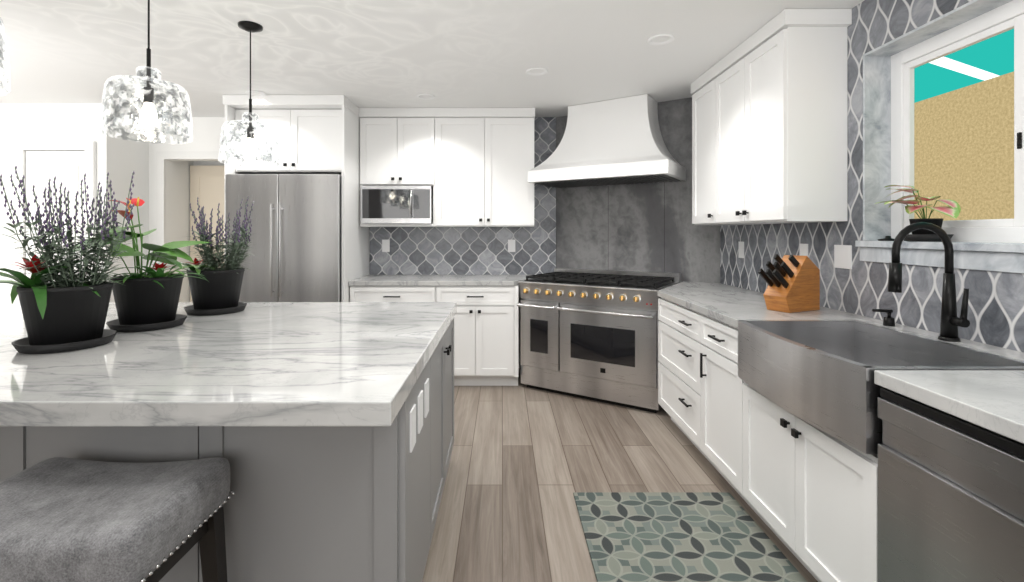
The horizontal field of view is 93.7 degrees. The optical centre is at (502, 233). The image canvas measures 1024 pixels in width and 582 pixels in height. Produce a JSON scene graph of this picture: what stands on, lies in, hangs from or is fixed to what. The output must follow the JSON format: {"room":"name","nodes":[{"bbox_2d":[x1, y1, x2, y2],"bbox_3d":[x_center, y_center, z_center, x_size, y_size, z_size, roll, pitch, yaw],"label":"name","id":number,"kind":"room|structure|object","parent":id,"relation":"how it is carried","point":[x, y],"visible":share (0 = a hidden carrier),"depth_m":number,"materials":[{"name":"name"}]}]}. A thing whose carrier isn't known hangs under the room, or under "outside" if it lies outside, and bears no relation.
{"room":"kitchen","nodes":[
{"label":"kitchen","id":0,"kind":"room"},
{"bbox_2d":[0,103,148,301],"bbox_3d":[-4.820,0.090,4.470,2.760,2.440,0.600,0,0,0],"label":"wall","id":1,"kind":"structure","parent":0,"point":[119,160],"depth_m":4.17,"materials":[{"name":"white paint"}]},
{"bbox_2d":[14,141,95,301],"bbox_3d":[-3.865,0.258,4.115,0.680,2.105,0.102,0,0,0],"label":"door","id":2,"kind":"structure","parent":1,"relation":"in","point":[67,164],"depth_m":4.15,"materials":[{"name":"white painted wood"}]},
{"bbox_2d":[172,161,224,301],"bbox_3d":[-2.880,0.090,4.985,1.000,2.440,0.430,0,0,0],"label":"wall","id":3,"kind":"structure","parent":0,"point":[180,199],"depth_m":4.92,"materials":[{"name":"white paint"}]},
{"bbox_2d":[190,166,224,301],"bbox_3d":[-2.880,0.295,5.037,0.780,2.010,0.045,0,0,0],"label":"closet door","id":4,"kind":"structure","parent":3,"relation":"in","point":[207,186],"depth_m":5.02,"materials":[{"name":"beige wood"}]},
{"bbox_2d":[149,117,521,367],"bbox_3d":[-0.752,0.090,4.720,5.376,2.440,0.100,0,0,0],"label":"wall","id":5,"kind":"structure","parent":0,"point":[206,133],"depth_m":4.67,"materials":[{"name":"white paint"}]},
{"bbox_2d":[156,151,223,272],"bbox_3d":[-2.880,0.258,4.659,0.950,2.105,0.018,0,0,0],"label":"door frame","id":6,"kind":"structure","parent":5,"relation":"attached to","point":[161,156],"depth_m":4.65,"materials":[{"name":"white wood"}]},
{"bbox_2d":[359,108,434,187],"bbox_3d":[-0.950,-0.781,4.495,0.680,0.693,0.329,0,0,0],"label":"upper cabinet","id":7,"kind":"object","parent":5,"relation":"attached to","point":[397,145],"depth_m":4.34,"materials":[{"name":"white wood"}]},
{"bbox_2d":[361,186,432,223],"bbox_3d":[-0.950,-0.258,4.446,0.624,0.335,0.388,0,0,0],"label":"microwave","id":8,"kind":"object","parent":7,"relation":"in","point":[397,204],"visible":0.98,"depth_m":4.29,"materials":[{"name":"silver metal"}]},
{"bbox_2d":[370,117,555,274],"bbox_3d":[-0.385,-0.364,4.665,1.810,1.529,0.010,0,0,0],"label":"tile","id":9,"kind":"structure","parent":5,"relation":"attached to","point":[448,250],"depth_m":4.66,"materials":[{"name":"grey tile"}]},
{"bbox_2d":[382,240,389,251],"bbox_3d":[-1.130,0.120,4.657,0.072,0.120,0.006,0,0,0],"label":"electrical outlet","id":10,"kind":"object","parent":9,"relation":"attached to","point":[386,245],"depth_m":4.65,"materials":[{"name":"white plastic"}]},
{"bbox_2d":[508,240,514,251],"bbox_3d":[0.090,0.120,4.657,0.072,0.120,0.006,0,0,0],"label":"electrical outlet","id":11,"kind":"object","parent":9,"relation":"attached to","point":[511,243],"depth_m":4.65,"materials":[{"name":"white plastic"}]},
{"bbox_2d":[427,108,534,226],"bbox_3d":[-0.190,-0.595,4.495,0.959,1.066,0.329,0,0,0],"label":"upper cabinet","id":12,"kind":"object","parent":5,"relation":"attached to","point":[472,167],"depth_m":4.34,"materials":[{"name":"white wood"}]},
{"bbox_2d":[0,0,863,116],"bbox_3d":[-2.100,-1.170,1.050,8.200,0.080,8.500,0,0,0],"label":"ceiling","id":13,"kind":"structure","parent":0,"point":[405,53],"depth_m":2.93,"materials":[{"name":"white paint"}]},
{"bbox_2d":[0,17,10,95],"bbox_3d":[-1.429,-0.754,1.191,0.297,0.749,0.298,0,0,0],"label":"pendant light","id":14,"kind":"object","parent":13,"relation":"hanging from","point":[5,63],"visible":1,"depth_m":1.27,"materials":[{"name":"clear glass"}]},
{"bbox_2d":[99,0,192,143],"bbox_3d":[-1.398,-0.754,1.901,0.301,0.749,0.301,0,0,0],"label":"pendant light","id":15,"kind":"object","parent":13,"relation":"hanging from","point":[148,113],"visible":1,"depth_m":1.88,"materials":[{"name":"clear glass"}]},
{"bbox_2d":[218,21,279,166],"bbox_3d":[-1.370,-0.754,2.609,0.299,0.749,0.298,0,0,0],"label":"pendant light","id":16,"kind":"object","parent":13,"relation":"hanging from","point":[250,146],"visible":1,"depth_m":2.59,"materials":[{"name":"clear glass"}]},
{"bbox_2d":[245,90,266,95],"bbox_3d":[-1.980,-1.135,3.860,0.154,0.030,0.154,0,0,0],"label":"recessed light","id":17,"kind":"object","parent":13,"relation":"in","point":[263,93],"visible":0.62,"depth_m":3.84,"materials":[{"name":"white"}]},
{"bbox_2d":[416,93,434,99],"bbox_3d":[-0.630,-1.135,3.950,0.154,0.030,0.154,0,0,0],"label":"recessed light","id":18,"kind":"object","parent":13,"relation":"in","point":[419,97],"visible":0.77,"depth_m":3.96,"materials":[{"name":"white"}]},
{"bbox_2d":[526,67,547,75],"bbox_3d":[0.240,-1.135,3.340,0.154,0.030,0.154,0,0,0],"label":"recessed light","id":19,"kind":"object","parent":13,"relation":"in","point":[537,74],"visible":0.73,"depth_m":3.33,"materials":[{"name":"white"}]},
{"bbox_2d":[647,34,674,44],"bbox_3d":[0.920,-1.135,2.790,0.154,0.030,0.154,0,0,0],"label":"recessed light","id":20,"kind":"object","parent":13,"relation":"in","point":[651,42],"visible":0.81,"depth_m":2.79,"materials":[{"name":"white"}]},
{"bbox_2d":[422,368,817,581],"bbox_3d":[-0.700,1.340,1.700,11.000,0.060,9.800,0,0,0],"label":"floor","id":21,"kind":"structure","parent":0,"point":[526,462],"depth_m":2.59,"materials":[{"name":"brown wood"}]},
{"bbox_2d":[0,457,234,581],"bbox_3d":[-0.975,0.952,1.125,0.507,0.716,0.377,0,0,0],"label":"stool","id":22,"kind":"object","parent":21,"relation":"on","point":[63,519],"visible":1,"depth_m":1.07,"materials":[{"name":"fabric"}]},
{"bbox_2d":[0,318,453,581],"bbox_3d":[-1.675,0.886,2.067,2.851,0.848,1.431,0,0,0],"label":"kitchen island","id":23,"kind":"object","parent":21,"relation":"on","point":[332,504],"visible":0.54,"depth_m":1.36,"materials":[{"name":"grey wood"}]},
{"bbox_2d":[0,302,456,425],"bbox_3d":[-1.698,0.430,1.968,2.865,0.060,1.655,0,0,0],"label":"island countertop","id":24,"kind":"structure","parent":23,"relation":"on","point":[307,363],"depth_m":1.41,"materials":[{"name":"white stone"}]},
{"bbox_2d":[0,166,141,353],"bbox_3d":[-1.615,0.085,1.675,0.617,0.626,0.594,0,0,0],"label":"potted plant","id":25,"kind":"object","parent":24,"relation":"on","point":[63,312],"visible":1,"depth_m":1.66,"materials":[{"name":"green plant"}]},
{"bbox_2d":[68,197,213,331],"bbox_3d":[-1.518,0.120,2.051,0.513,0.556,0.550,0,0,0],"label":"potted plant","id":26,"kind":"object","parent":24,"relation":"on","point":[148,301],"visible":0.98,"depth_m":1.99,"materials":[{"name":"green plant"}]},
{"bbox_2d":[158,196,253,315],"bbox_3d":[-1.511,0.102,2.408,0.510,0.593,0.450,0,0,0],"label":"potted plant","id":27,"kind":"object","parent":24,"relation":"on","point":[218,293],"visible":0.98,"depth_m":2.38,"materials":[{"name":"green plant"}]},
{"bbox_2d":[225,174,341,301],"bbox_3d":[-1.785,0.415,4.230,0.920,1.790,0.800,0,0,0],"label":"fridge","id":28,"kind":"object","parent":21,"relation":"on","point":[295,246],"visible":0.46,"depth_m":3.88,"materials":[{"name":"silver metal"}]},
{"bbox_2d":[223,95,368,301],"bbox_3d":[-1.785,0.091,4.287,0.988,2.438,0.755,0,0,0],"label":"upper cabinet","id":29,"kind":"object","parent":21,"relation":"on","point":[318,134],"visible":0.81,"depth_m":4.05,"materials":[{"name":"white wood"}]},
{"bbox_2d":[350,286,445,301],"bbox_3d":[-0.893,0.876,4.353,0.794,0.868,0.624,0,0,0],"label":"base cabinet","id":30,"kind":"object","parent":21,"relation":"on","point":[357,293],"depth_m":4.05,"materials":[{"name":"white wood"}]},
{"bbox_2d":[446,285,517,385],"bbox_3d":[-0.245,0.876,4.353,0.758,0.868,0.624,0,0,0],"label":"base cabinet","id":31,"kind":"object","parent":21,"relation":"on","point":[485,335],"depth_m":4.05,"materials":[{"name":"white wood"}]},
{"bbox_2d":[349,275,531,285],"bbox_3d":[-0.401,0.420,4.344,1.779,0.040,0.628,0,0,0],"label":"countertop","id":32,"kind":"structure","parent":31,"relation":"on","point":[440,280],"depth_m":4.08,"materials":[{"name":"white stone"}]},
{"bbox_2d":[517,268,680,412],"bbox_3d":[0.802,0.823,4.010,1.150,0.975,0.792,0,0,33],"label":"range","id":33,"kind":"object","parent":21,"relation":"on","point":[590,334],"visible":1,"depth_m":3.72,"materials":[{"name":"silver metal"}]},
{"bbox_2d":[658,298,697,448],"bbox_3d":[1.424,0.876,2.992,0.654,0.868,0.786,0,0,0],"label":"base cabinet","id":34,"kind":"object","parent":21,"relation":"on","point":[678,324],"depth_m":2.99,"materials":[{"name":"white wood"}]},
{"bbox_2d":[573,492,806,581],"bbox_3d":[0.748,1.304,1.280,0.785,0.010,2.260,0,0,0],"label":"rug","id":35,"kind":"object","parent":21,"relation":"on","point":[676,537],"visible":0.94,"depth_m":2.03,"materials":[{"name":"fabric"}]},
{"bbox_2d":[698,313,745,501],"bbox_3d":[1.424,0.876,2.397,0.654,0.868,0.517,0,0,0],"label":"base cabinet","id":36,"kind":"object","parent":21,"relation":"on","point":[721,393],"depth_m":2.41,"materials":[{"name":"white wood"}]},
{"bbox_2d":[658,281,1023,443],"bbox_3d":[1.421,0.420,2.159,0.667,0.040,3.719,0,0,0],"label":"countertop","id":37,"kind":"structure","parent":36,"relation":"on","point":[992,400],"depth_m":1.36,"materials":[{"name":"white stone"}]},
{"bbox_2d":[758,254,819,312],"bbox_3d":[1.479,0.254,2.490,0.334,0.290,0.125,0,0,-25],"label":"knife block","id":38,"kind":"object","parent":37,"relation":"on","point":[793,282],"visible":1,"depth_m":2.45,"materials":[{"name":"brown wood"}]},
{"bbox_2d":[738,320,1023,453],"bbox_3d":[1.326,0.523,1.800,0.568,0.254,0.770,0,0,0],"label":"sink","id":39,"kind":"object","parent":37,"relation":"in","point":[818,374],"visible":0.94,"depth_m":1.74,"materials":[{"name":"silver metal"}]},
{"bbox_2d":[872,309,895,325],"bbox_3d":[1.656,0.364,2.085,0.092,0.072,0.044,0,0,0],"label":"soap dispenser","id":40,"kind":"object","parent":37,"relation":"on","point":[888,320],"visible":1,"depth_m":2.08,"materials":[{"name":"black metal"}]},
{"bbox_2d":[888,222,969,341],"bbox_3d":[1.579,0.179,1.782,0.257,0.442,0.101,0,0,0],"label":"faucet","id":41,"kind":"object","parent":37,"relation":"on","point":[950,322],"visible":1,"depth_m":1.79,"materials":[{"name":"black metal"}]},
{"bbox_2d":[746,383,877,581],"bbox_3d":[1.424,0.990,1.829,0.654,0.640,0.847,0,0,0],"label":"base cabinet","id":42,"kind":"object","parent":21,"relation":"on","point":[806,492],"depth_m":1.70,"materials":[{"name":"white wood"}]},
{"bbox_2d":[878,388,1023,581],"bbox_3d":[1.373,0.869,1.095,0.568,0.842,0.600,0,0,0],"label":"dishwasher","id":43,"kind":"object","parent":21,"relation":"on","point":[950,498],"visible":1,"depth_m":1.19,"materials":[{"name":"silver metal"}]},
{"bbox_2d":[556,97,719,282],"bbox_3d":[1.175,0.090,4.280,1.524,2.440,0.061,0,0,33],"label":"wall","id":44,"kind":"structure","parent":0,"point":[646,227],"depth_m":4.19,"materials":[{"name":"grey stone"}]},
{"bbox_2d":[528,94,685,187],"bbox_3d":[0.875,-0.780,4.086,1.190,0.694,0.576,0,0,33],"label":"range hood","id":45,"kind":"object","parent":44,"relation":"attached to","point":[614,141],"visible":0.96,"depth_m":3.96,"materials":[{"name":"white"}]},
{"bbox_2d":[720,0,1023,351],"bbox_3d":[1.846,0.090,0.384,0.180,2.440,7.167,0,0,0],"label":"wall","id":46,"kind":"structure","parent":0,"point":[995,316],"depth_m":2.31,"materials":[{"name":"tile"}]},
{"bbox_2d":[738,241,743,257],"bbox_3d":[1.752,0.120,3.520,0.006,0.120,0.072,0,0,0],"label":"electrical outlet","id":47,"kind":"object","parent":46,"relation":"attached to","point":[740,244],"depth_m":3.53,"materials":[{"name":"white plastic"}]},
{"bbox_2d":[691,9,851,224],"bbox_3d":[1.578,-0.595,3.015,0.352,1.066,1.210,0,0,0],"label":"upper cabinet","id":48,"kind":"object","parent":46,"relation":"attached to","point":[769,122],"visible":1,"depth_m":2.50,"materials":[{"name":"white wood"}]},
{"bbox_2d":[799,244,807,255],"bbox_3d":[1.752,0.120,2.790,0.006,0.120,0.072,0,0,0],"label":"electrical outlet","id":49,"kind":"object","parent":46,"relation":"attached to","point":[803,248],"depth_m":2.79,"materials":[{"name":"white plastic"}]},
{"bbox_2d":[834,245,851,268],"bbox_3d":[1.752,0.120,2.470,0.006,0.120,0.120,0,0,0],"label":"electrical outlet","id":50,"kind":"object","parent":46,"relation":"attached to","point":[843,256],"depth_m":2.46,"materials":[{"name":"white plastic"}]},
{"bbox_2d":[855,0,1023,273],"bbox_3d":[1.810,-0.368,1.760,0.152,1.007,1.200,0,0,0],"label":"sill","id":51,"kind":"structure","parent":46,"relation":"attached to","point":[998,257],"depth_m":2.28,"materials":[{"name":"stone"}]},
{"bbox_2d":[877,236,893,240],"bbox_3d":[1.800,0.022,2.240,0.080,0.024,0.080,0,0,0],"label":"stopper","id":52,"kind":"object","parent":51,"relation":"on","point":[887,238],"visible":0.9,"depth_m":2.23,"materials":[{"name":"black metal"}]},
{"bbox_2d":[875,185,960,241],"bbox_3d":[1.735,-0.091,2.043,0.304,0.249,0.400,0,0,0],"label":"potted plant","id":53,"kind":"object","parent":51,"relation":"on","point":[952,209],"visible":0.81,"depth_m":2.00,"materials":[{"name":"green plant"}]},
{"bbox_2d":[891,0,1023,242],"bbox_3d":[1.911,-0.404,1.760,0.050,0.937,1.164,0,0,0],"label":"window","id":54,"kind":"structure","parent":46,"relation":"in","point":[1008,16],"depth_m":1.99,"materials":[{"name":"white plastic"}]},
{"bbox_2d":[914,29,1013,102],"bbox_3d":[3.300,-1.690,2.300,2.700,6.000,8.600,0,0,0],"label":"sky","id":55,"kind":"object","parent":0,"point":[994,55],"depth_m":4.75,"materials":[{"name":"teal"}]},
{"bbox_2d":[929,57,998,80],"bbox_3d":[3.150,-1.090,3.225,1.230,0.070,0.070,0,0,-27],"label":"beam","id":56,"kind":"structure","parent":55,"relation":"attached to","point":[960,67],"depth_m":3.14,"materials":[{"name":"white"}]},
{"label":"outside","id":57,"kind":"structure","parent":0,"visible":0},
{"bbox_2d":[914,72,1013,220],"bbox_3d":[3.025,0.180,2.300,0.050,2.260,8.600,0,0,0],"label":"stucco","id":58,"kind":"structure","parent":57,"point":[964,148],"depth_m":3.08,"materials":[{"name":"beige paint"}]}
]}

